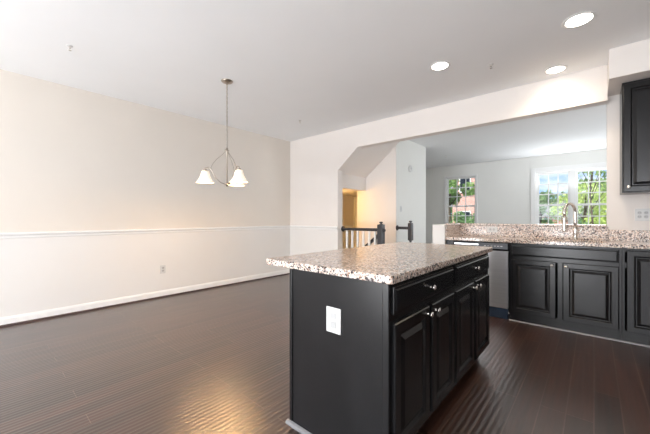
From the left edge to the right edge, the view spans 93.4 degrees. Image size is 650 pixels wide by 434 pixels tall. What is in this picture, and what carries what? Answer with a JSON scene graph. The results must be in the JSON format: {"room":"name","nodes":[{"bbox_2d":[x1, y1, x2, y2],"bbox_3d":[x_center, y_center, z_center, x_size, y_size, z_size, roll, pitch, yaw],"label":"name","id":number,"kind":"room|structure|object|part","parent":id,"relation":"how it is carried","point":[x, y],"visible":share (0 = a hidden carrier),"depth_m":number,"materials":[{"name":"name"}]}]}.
{"room":"kitchen","nodes":[
{"label":"kitchen","id":0,"kind":"room"},
{"bbox_2d":[0,69,353,317],"bbox_3d":[-1.984,0.593,5.006,0.150,4.331,14.100,0,0,41],"label":"wall","id":1,"kind":"structure","parent":0,"point":[72,159],"depth_m":4.07,"materials":[{"name":"beige paint"}]},
{"bbox_2d":[0,269,289,324],"bbox_3d":[-3.646,1.108,2.991,0.014,0.100,8.880,0,0,41],"label":"baseboard","id":2,"kind":"structure","parent":1,"relation":"attached to","point":[63,310],"depth_m":4.06,"materials":[{"name":"white paint"}]},
{"bbox_2d":[0,225,289,238],"bbox_3d":[-3.640,0.192,2.986,0.030,0.063,8.880,0,0,41],"label":"trim","id":3,"kind":"structure","parent":1,"relation":"attached to","point":[171,230],"depth_m":4.06,"materials":[{"name":"white paint"}]},
{"bbox_2d":[0,273,289,327],"bbox_3d":[-3.633,1.147,2.980,0.020,0.022,8.880,0,0,41],"label":"trim","id":4,"kind":"structure","parent":1,"relation":"attached to","point":[115,305],"depth_m":4.06,"materials":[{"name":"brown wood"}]},
{"bbox_2d":[160,265,165,273],"bbox_3d":[-2.360,0.751,4.457,0.009,0.120,0.075,0,0,41],"label":"wall outlet","id":5,"kind":"object","parent":1,"relation":"attached to","point":[162,267],"visible":1,"depth_m":4.45,"materials":[{"name":"white plastic"}]},
{"bbox_2d":[0,0,649,168],"bbox_3d":[1.363,-1.648,2.097,9.020,0.150,14.450,0,0,41],"label":"ceiling","id":6,"kind":"structure","parent":0,"point":[326,65],"depth_m":2.97,"materials":[{"name":"paint"}]},
{"bbox_2d":[196,78,247,186],"bbox_3d":[-1.086,-0.963,3.481,0.557,1.220,0.607,0,0,41],"label":"chandelier","id":7,"kind":"object","parent":6,"relation":"hanging from","point":[238,178],"visible":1,"depth_m":3.47,"materials":[{"name":"silver metal"}]},
{"bbox_3d":[-1.348,-0.460,3.439,0.200,0.136,0.200,0,0,41],"label":"lamp shade","id":8,"kind":"part","parent":7,"relation":"part of","materials":[{"name":"white glass"}]},
{"bbox_3d":[-1.127,-0.581,3.520,0.060,0.455,0.060,0,0,41],"label":"stem","id":9,"kind":"part","parent":7,"relation":"part of","materials":[{"name":"silver metal"}]},
{"bbox_3d":[-1.127,-1.163,3.520,0.016,0.737,0.016,0,0,-4],"label":"chain","id":10,"kind":"part","parent":7,"relation":"part of","materials":[{"name":"silver metal"}]},
{"bbox_3d":[-1.086,-0.460,3.751,0.200,0.136,0.200,0,0,41],"label":"lamp shade","id":11,"kind":"part","parent":7,"relation":"part of","materials":[{"name":"white glass"}]},
{"bbox_3d":[-0.947,-0.460,3.369,0.200,0.136,0.200,0,0,41],"label":"lamp shade","id":12,"kind":"part","parent":7,"relation":"part of","materials":[{"name":"white glass"}]},
{"bbox_2d":[429,61,450,70],"bbox_3d":[1.192,-1.570,3.173,0.206,0.006,0.206,0,0,41],"label":"recessed light","id":13,"kind":"object","parent":6,"relation":"in","point":[441,65],"visible":1,"depth_m":3.17,"materials":[{"name":"white paint"}]},
{"bbox_2d":[544,65,567,73],"bbox_3d":[2.451,-1.570,3.251,0.206,0.006,0.206,0,0,41],"label":"recessed light","id":14,"kind":"object","parent":6,"relation":"in","point":[559,68],"visible":1,"depth_m":3.24,"materials":[{"name":"white paint"}]},
{"bbox_2d":[561,11,596,28],"bbox_3d":[2.020,-1.570,2.434,0.220,0.006,0.220,0,0,41],"label":"recessed light","id":15,"kind":"object","parent":6,"relation":"in","point":[582,18],"visible":1,"depth_m":2.42,"materials":[{"name":"white paint"}]},
{"bbox_2d":[0,274,649,433],"bbox_3d":[1.347,1.218,2.078,8.720,0.120,14.100,0,0,41],"label":"floor","id":16,"kind":"structure","parent":0,"point":[215,360],"depth_m":2.26,"materials":[{"name":"brown wood"}]},
{"bbox_2d":[341,222,385,247],"bbox_3d":[0.660,0.611,5.318,0.884,1.094,0.100,0,0,41],"label":"stair railing","id":17,"kind":"object","parent":16,"relation":"on","point":[380,229],"visible":0.54,"depth_m":5.22,"materials":[{"name":"black paint"}]},
{"bbox_3d":[0.611,0.203,5.361,0.751,0.051,0.064,0,0,41],"label":"handrail","id":18,"kind":"part","parent":17,"relation":"part of","materials":[{"name":"black paint"}]},
{"bbox_3d":[0.930,0.336,5.080,0.096,0.445,0.096,0,0,41],"label":"newel post","id":19,"kind":"part","parent":17,"relation":"part of","materials":[{"name":"black paint"}]},
{"bbox_2d":[285,253,488,433],"bbox_3d":[0.589,0.720,2.124,0.693,0.876,1.672,0,0,41],"label":"kitchen island","id":20,"kind":"object","parent":16,"relation":"on","point":[367,357],"visible":0.94,"depth_m":1.54,"materials":[{"name":"black paint"}]},
{"bbox_3d":[0.026,1.148,1.517,0.648,0.020,0.018,0,0,41],"label":"shoe moulding","id":21,"kind":"part","parent":20,"relation":"part of","materials":[{"name":"grey paint"}]},
{"bbox_2d":[330,312,335,319],"bbox_3d":[0.039,0.486,1.513,0.034,0.032,0.004,0,0,41],"label":"socket","id":22,"kind":"object","parent":20,"relation":"attached to","point":[332,314],"depth_m":1.51,"materials":[{"name":"white plastic"}]},
{"bbox_2d":[330,321,335,328],"bbox_3d":[0.039,0.530,1.513,0.034,0.032,0.004,0,0,41],"label":"socket","id":23,"kind":"object","parent":20,"relation":"attached to","point":[332,323],"depth_m":1.51,"materials":[{"name":"white plastic"}]},
{"bbox_3d":[0.043,0.508,1.516,0.092,0.126,0.006,0,0,41],"label":"plate","id":24,"kind":"part","parent":20,"relation":"part of","materials":[{"name":"white plastic"}]},
{"bbox_3d":[0.041,0.720,1.525,0.628,0.876,0.018,0,0,41],"label":"panel","id":25,"kind":"part","parent":20,"relation":"part of","materials":[{"name":"black paint"}]},
{"bbox_2d":[266,242,491,283],"bbox_3d":[0.521,0.263,2.194,0.851,0.037,1.700,0,0,41],"label":"island countertop","id":26,"kind":"structure","parent":20,"relation":"on","point":[388,263],"depth_m":1.75,"materials":[{"name":"stone"}]},
{"bbox_3d":[0.420,0.751,1.469,0.020,0.577,0.369,0,0,41],"label":"door","id":27,"kind":"part","parent":20,"relation":"part of","materials":[{"name":"black paint"}]},
{"bbox_3d":[0.544,0.363,1.610,0.020,0.120,0.746,0,0,41],"label":"drawer","id":28,"kind":"part","parent":20,"relation":"part of","materials":[{"name":"black paint"}]},
{"bbox_3d":[0.680,0.751,1.764,0.020,0.577,0.336,0,0,41],"label":"door","id":29,"kind":"part","parent":20,"relation":"part of","materials":[{"name":"black paint"}]},
{"bbox_3d":[0.940,0.751,2.061,0.020,0.577,0.373,0,0,41],"label":"door","id":30,"kind":"part","parent":20,"relation":"part of","materials":[{"name":"black paint"}]},
{"bbox_3d":[1.081,0.363,2.221,0.020,0.120,0.800,0,0,41],"label":"drawer","id":31,"kind":"part","parent":20,"relation":"part of","materials":[{"name":"black paint"}]},
{"bbox_3d":[1.220,0.751,2.379,0.020,0.577,0.380,0,0,41],"label":"door","id":32,"kind":"part","parent":20,"relation":"part of","materials":[{"name":"black paint"}]},
{"bbox_2d":[396,221,412,241],"bbox_3d":[1.492,0.606,5.731,0.315,1.104,0.100,0,0,41],"label":"landing railing","id":33,"kind":"object","parent":16,"relation":"on","point":[410,225],"visible":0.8,"depth_m":5.63,"materials":[{"name":"black paint"}]},
{"bbox_3d":[1.581,0.261,5.654,0.076,0.315,0.076,0,0,41],"label":"newel post","id":34,"kind":"part","parent":33,"relation":"part of","materials":[{"name":"black paint"}]},
{"bbox_2d":[447,240,453,244],"bbox_3d":[1.724,0.721,4.050,0.084,0.875,0.400,0,0,41],"label":"filler panel","id":35,"kind":"object","parent":16,"relation":"on","point":[449,242],"visible":0.14,"depth_m":3.90,"materials":[{"name":"black paint"}]},
{"bbox_2d":[453,240,508,319],"bbox_3d":[1.999,0.722,3.832,0.602,0.872,0.504,0,0,41],"label":"dishwasher","id":36,"kind":"object","parent":16,"relation":"on","point":[498,271],"visible":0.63,"depth_m":3.52,"materials":[{"name":"silver metal"}]},
{"bbox_3d":[1.726,0.319,3.741,0.280,0.022,0.008,0,0,41],"label":"handle","id":37,"kind":"part","parent":36,"relation":"part of","materials":[{"name":"metal"}]},
{"bbox_3d":[1.852,0.332,3.664,0.598,0.092,0.050,0,0,41],"label":"control panel","id":38,"kind":"part","parent":36,"relation":"part of","materials":[{"name":"black plastic"}]},
{"bbox_3d":[1.855,0.708,3.667,0.598,0.650,0.042,0,0,41],"label":"door","id":39,"kind":"part","parent":36,"relation":"part of","materials":[{"name":"metal"}]},
{"bbox_2d":[509,243,621,341],"bbox_3d":[2.570,0.720,3.322,0.918,0.876,0.526,0,0,41],"label":"base cabinet","id":40,"kind":"object","parent":16,"relation":"on","point":[574,289],"visible":0.91,"depth_m":3.11,"materials":[{"name":"black paint"}]},
{"bbox_3d":[2.245,0.758,3.312,0.403,0.590,0.020,0,0,41],"label":"door","id":41,"kind":"part","parent":40,"relation":"part of","materials":[{"name":"black paint"}]},
{"bbox_2d":[445,235,649,248],"bbox_3d":[3.066,0.263,2.901,3.624,0.038,0.515,0,0,41],"label":"countertop","id":42,"kind":"structure","parent":40,"relation":"on","point":[548,241],"depth_m":3.28,"materials":[{"name":"stone"}]},
{"bbox_2d":[562,202,582,239],"bbox_3d":[2.690,0.037,3.355,0.255,0.414,0.089,0,0,-11],"label":"faucet","id":43,"kind":"object","parent":42,"relation":"on","point":[564,228],"visible":1,"depth_m":3.37,"materials":[{"name":"silver metal"}]},
{"bbox_3d":[2.680,-0.028,3.349,0.231,0.284,0.032,0,0,-23],"label":"spout","id":44,"kind":"part","parent":43,"relation":"part of","materials":[{"name":"silver metal"}]},
{"bbox_3d":[2.423,0.363,3.156,0.876,0.120,0.020,0,0,41],"label":"drawer","id":45,"kind":"part","parent":40,"relation":"part of","materials":[{"name":"black paint"}]},
{"bbox_3d":[2.425,1.152,3.158,0.918,0.012,0.014,0,0,41],"label":"shoe moulding","id":46,"kind":"part","parent":40,"relation":"part of","materials":[{"name":"grey paint"}]},
{"bbox_3d":[2.597,0.758,3.003,0.414,0.590,0.020,0,0,41],"label":"door","id":47,"kind":"part","parent":40,"relation":"part of","materials":[{"name":"black paint"}]},
{"bbox_2d":[622,248,649,346],"bbox_3d":[3.144,0.720,2.817,0.608,0.876,0.526,0,0,41],"label":"base cabinet","id":48,"kind":"object","parent":16,"relation":"on","point":[635,262],"visible":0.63,"depth_m":2.79,"materials":[{"name":"black paint"}]},
{"bbox_3d":[3.000,1.152,2.653,0.608,0.012,0.014,0,0,41],"label":"shoe moulding","id":49,"kind":"part","parent":48,"relation":"part of","materials":[{"name":"grey paint"}]},
{"bbox_2d":[343,189,357,196],"bbox_3d":[0.480,-0.612,6.848,1.120,0.120,2.079,0,0,41],"label":"ceiling","id":50,"kind":"structure","parent":0,"point":[346,192],"depth_m":6.70,"materials":[{"name":"beige paint"}]},
{"bbox_2d":[354,196,356,246],"bbox_3d":[1.454,0.593,7.456,1.780,4.331,0.120,0,0,41],"label":"wall","id":51,"kind":"structure","parent":0,"point":[355,197],"depth_m":7.96,"materials":[{"name":"grey paint"}]},
{"bbox_2d":[343,142,398,190],"bbox_3d":[0.826,-1.062,5.711,0.900,1.021,0.828,0,0,41],"label":"ceiling","id":52,"kind":"structure","parent":0,"point":[355,174],"depth_m":5.79,"materials":[{"name":"beige paint"}]},
{"bbox_2d":[357,146,395,246],"bbox_3d":[1.049,0.593,6.147,0.900,4.331,0.120,0,0,41],"label":"wall","id":53,"kind":"structure","parent":0,"point":[377,204],"depth_m":6.03,"materials":[{"name":"beige paint"}]},
{"bbox_2d":[396,140,425,242],"bbox_3d":[1.759,0.593,6.364,0.120,4.331,1.356,0,0,41],"label":"wall","id":54,"kind":"structure","parent":0,"point":[410,186],"depth_m":6.30,"materials":[{"name":"paint"}]},
{"bbox_2d":[433,224,446,243],"bbox_3d":[1.639,0.624,4.145,0.160,1.068,0.530,0,0,41],"label":"wall","id":55,"kind":"structure","parent":0,"point":[439,230],"depth_m":3.94,"materials":[{"name":"white paint"}]},
{"bbox_2d":[290,65,607,254],"bbox_3d":[1.138,-0.207,4.791,4.825,2.731,0.140,0,0,41],"label":"wall","id":56,"kind":"structure","parent":0,"point":[318,163],"depth_m":4.87,"materials":[{"name":"beige paint"}]},
{"bbox_2d":[290,225,337,229],"bbox_3d":[-0.256,0.192,5.903,1.263,0.063,0.030,0,0,41],"label":"trim","id":57,"kind":"structure","parent":56,"relation":"attached to","point":[291,226],"depth_m":5.82,"materials":[{"name":"white paint"}]},
{"bbox_2d":[446,225,608,240],"bbox_3d":[2.285,0.173,3.590,1.541,0.140,0.510,0,0,41],"label":"backsplash","id":58,"kind":"structure","parent":56,"relation":"attached to","point":[588,233],"depth_m":3.71,"materials":[{"name":"stone"}]},
{"bbox_2d":[487,226,496,231],"bbox_3d":[2.179,0.153,3.990,0.120,0.075,0.009,0,0,41],"label":"wall outlet","id":59,"kind":"object","parent":58,"relation":"attached to","point":[489,229],"visible":1,"depth_m":3.99,"materials":[{"name":"white plastic"}]},
{"bbox_2d":[426,149,606,243],"bbox_3d":[6.110,-0.207,7.384,8.870,2.731,0.160,0,0,41],"label":"wall","id":60,"kind":"structure","parent":0,"point":[503,186],"depth_m":8.41,"materials":[{"name":"grey paint"}]},
{"bbox_2d":[444,174,476,223],"bbox_3d":[4.056,-0.344,9.136,0.980,1.825,0.200,0,0,41],"label":"window","id":61,"kind":"structure","parent":60,"relation":"in","point":[446,180],"depth_m":9.23,"materials":[{"name":"white paint"}]},
{"bbox_3d":[4.072,0.073,9.155,0.830,0.870,0.030,0,0,41],"label":"sash","id":62,"kind":"part","parent":61,"relation":"part of","materials":[{"name":"white paint"}]},
{"bbox_3d":[4.092,-0.767,9.178,0.830,0.870,0.030,0,0,41],"label":"sash","id":63,"kind":"part","parent":61,"relation":"part of","materials":[{"name":"white paint"}]},
{"bbox_2d":[531,162,606,224],"bbox_3d":[6.008,-0.317,7.420,1.730,1.910,0.200,0,0,41],"label":"window","id":64,"kind":"structure","parent":60,"relation":"in","point":[572,170],"depth_m":7.48,"materials":[{"name":"white paint"}]},
{"bbox_3d":[5.736,0.088,7.693,0.660,0.840,0.030,0,0,41],"label":"sash","id":65,"kind":"part","parent":64,"relation":"part of","materials":[{"name":"white paint"}]},
{"bbox_3d":[5.756,-0.722,7.716,0.660,0.840,0.030,0,0,41],"label":"sash","id":66,"kind":"part","parent":64,"relation":"part of","materials":[{"name":"white paint"}]},
{"bbox_3d":[6.314,0.088,7.185,0.660,0.840,0.030,0,0,41],"label":"sash","id":67,"kind":"part","parent":64,"relation":"part of","materials":[{"name":"white paint"}]},
{"bbox_3d":[6.334,-0.722,7.207,0.660,0.840,0.030,0,0,41],"label":"sash","id":68,"kind":"part","parent":64,"relation":"part of","materials":[{"name":"white paint"}]},
{"bbox_2d":[607,94,649,240],"bbox_3d":[3.856,-0.207,2.642,2.095,2.731,0.140,0,0,41],"label":"wall","id":69,"kind":"structure","parent":0,"point":[620,208],"depth_m":3.23,"materials":[{"name":"beige paint"}]},
{"bbox_2d":[609,230,649,241],"bbox_3d":[3.808,0.186,2.578,2.082,0.116,0.020,0,0,41],"label":"backsplash","id":70,"kind":"structure","parent":69,"relation":"attached to","point":[614,235],"depth_m":3.15,"materials":[{"name":"stone"}]},
{"bbox_2d":[620,78,649,194],"bbox_3d":[3.246,-0.766,2.810,0.760,1.057,0.409,0,0,41],"label":"upper cabinet","id":71,"kind":"object","parent":69,"relation":"attached to","point":[634,95],"visible":1,"depth_m":2.88,"materials":[{"name":"black paint"}]},
{"bbox_2d":[635,208,649,220],"bbox_3d":[3.221,-0.030,3.101,0.115,0.125,0.009,0,0,41],"label":"wall outlet","id":72,"kind":"object","parent":69,"relation":"attached to","point":[640,214],"visible":1,"depth_m":3.10,"materials":[{"name":"white plastic"}]},
{"bbox_2d":[608,39,649,95],"bbox_3d":[3.625,-1.435,2.379,2.094,0.276,0.560,0,0,41],"label":"soffit","id":73,"kind":"structure","parent":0,"point":[629,62],"depth_m":2.79,"materials":[{"name":"beige paint"}]},
{"bbox_3d":[0.779,2.818,6.597,1.900,0.120,2.260,0,0,41],"label":"floor","id":74,"kind":"structure","parent":0,"visible":0},
{"bbox_3d":[0.752,2.053,5.803,1.048,1.410,0.788,0,0,41],"label":"staircase","id":75,"kind":"structure","parent":74,"relation":"on","visible":0},
{"bbox_2d":[365,235,376,245],"bbox_3d":[0.630,1.068,5.497,0.962,1.700,0.064,0,0,41],"label":"stair handrail","id":76,"kind":"object","parent":75,"relation":"on","point":[372,239],"visible":0.02,"depth_m":5.30,"materials":[{"name":"black paint"}]},
{"bbox_3d":[2.436,0.630,3.890,1.685,1.055,0.140,0,0,41],"label":"wall","id":77,"kind":"structure","parent":0,"visible":0},
{"bbox_2d":[445,223,606,226],"bbox_3d":[2.263,0.090,3.716,1.714,0.024,0.690,0,0,41],"label":"ledge cap","id":78,"kind":"object","parent":77,"relation":"on","point":[446,224],"visible":0.99,"depth_m":3.75,"materials":[{"name":"stone"}]},
{"label":"outside","id":79,"kind":"structure","parent":0,"visible":0},
{"bbox_3d":[32.908,2.258,37.445,120.000,0.200,80.300,0,0,41],"label":"ground","id":80,"kind":"structure","parent":79,"visible":0},
{"bbox_2d":[448,179,474,222],"bbox_3d":[6.831,-0.710,16.632,2.467,5.745,2.254,0,0,2],"label":"leafy tree","id":81,"kind":"object","parent":80,"relation":"on","point":[452,183],"visible":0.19,"depth_m":16.14,"materials":[{"name":"green plant"}]},
{"bbox_2d":[450,211,473,222],"bbox_3d":[5.890,0.950,12.709,1.882,2.498,1.449,0,0,41],"label":"leafy tree","id":82,"kind":"object","parent":80,"relation":"on","point":[460,219],"visible":0.16,"depth_m":12.79,"materials":[{"name":"green plant"}]},
{"bbox_2d":[452,178,474,222],"bbox_3d":[14.111,-2.942,26.206,4.600,10.200,6.600,0,0,41],"label":"brick house","id":83,"kind":"structure","parent":80,"relation":"on","point":[469,200],"depth_m":24.61,"materials":[{"name":"red"}]},
{"bbox_3d":[11.261,-2.792,24.630,0.740,1.340,0.009,0,0,41],"label":"pane","id":84,"kind":"part","parent":83,"relation":"part of","materials":[{"name":"glass"}]},
{"bbox_2d":[539,190,556,223],"bbox_3d":[9.275,0.507,13.126,2.174,3.388,2.212,0,0,-10],"label":"leafy tree","id":85,"kind":"object","parent":80,"relation":"on","point":[543,199],"visible":0.14,"depth_m":12.61,"materials":[{"name":"green plant"}]},
{"bbox_2d":[542,201,583,223],"bbox_3d":[18.359,0.408,24.470,3.800,3.500,5.600,0,0,41],"label":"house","id":86,"kind":"structure","parent":80,"relation":"on","point":[553,219],"depth_m":22.54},
{"bbox_2d":[542,193,597,223],"bbox_3d":[13.665,0.365,17.440,3.197,3.598,2.646,0,0,41],"label":"leafy tree","id":87,"kind":"object","parent":80,"relation":"on","point":[552,214],"visible":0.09,"depth_m":17.39,"materials":[{"name":"green plant"}]},
{"bbox_2d":[550,180,606,224],"bbox_3d":[12.209,0.166,14.591,2.908,4.050,2.849,0,0,20],"label":"leafy tree","id":88,"kind":"object","parent":80,"relation":"on","point":[584,197],"visible":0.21,"depth_m":14.23,"materials":[{"name":"green plant"}]},
{"bbox_2d":[563,170,606,224],"bbox_3d":[10.284,-0.468,11.667,2.290,5.255,1.800,0,0,41],"label":"leafy tree","id":89,"kind":"object","parent":80,"relation":"on","point":[601,171],"visible":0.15,"depth_m":11.65,"materials":[{"name":"green plant"}]},
{"bbox_2d":[586,179,606,223],"bbox_3d":[25.913,-0.768,27.719,5.514,5.866,5.341,0,0,41],"label":"tree","id":90,"kind":"object","parent":80,"relation":"on","point":[593,179],"visible":0.05,"depth_m":27.79,"materials":[{"name":"green plant"}]},
{"bbox_2d":[587,189,606,223],"bbox_3d":[16.506,0.269,17.532,2.988,3.949,2.210,0,0,6],"label":"leafy tree","id":91,"kind":"object","parent":80,"relation":"on","point":[601,189],"visible":0.02,"depth_m":17.51,"materials":[{"name":"green plant"}]}
]}

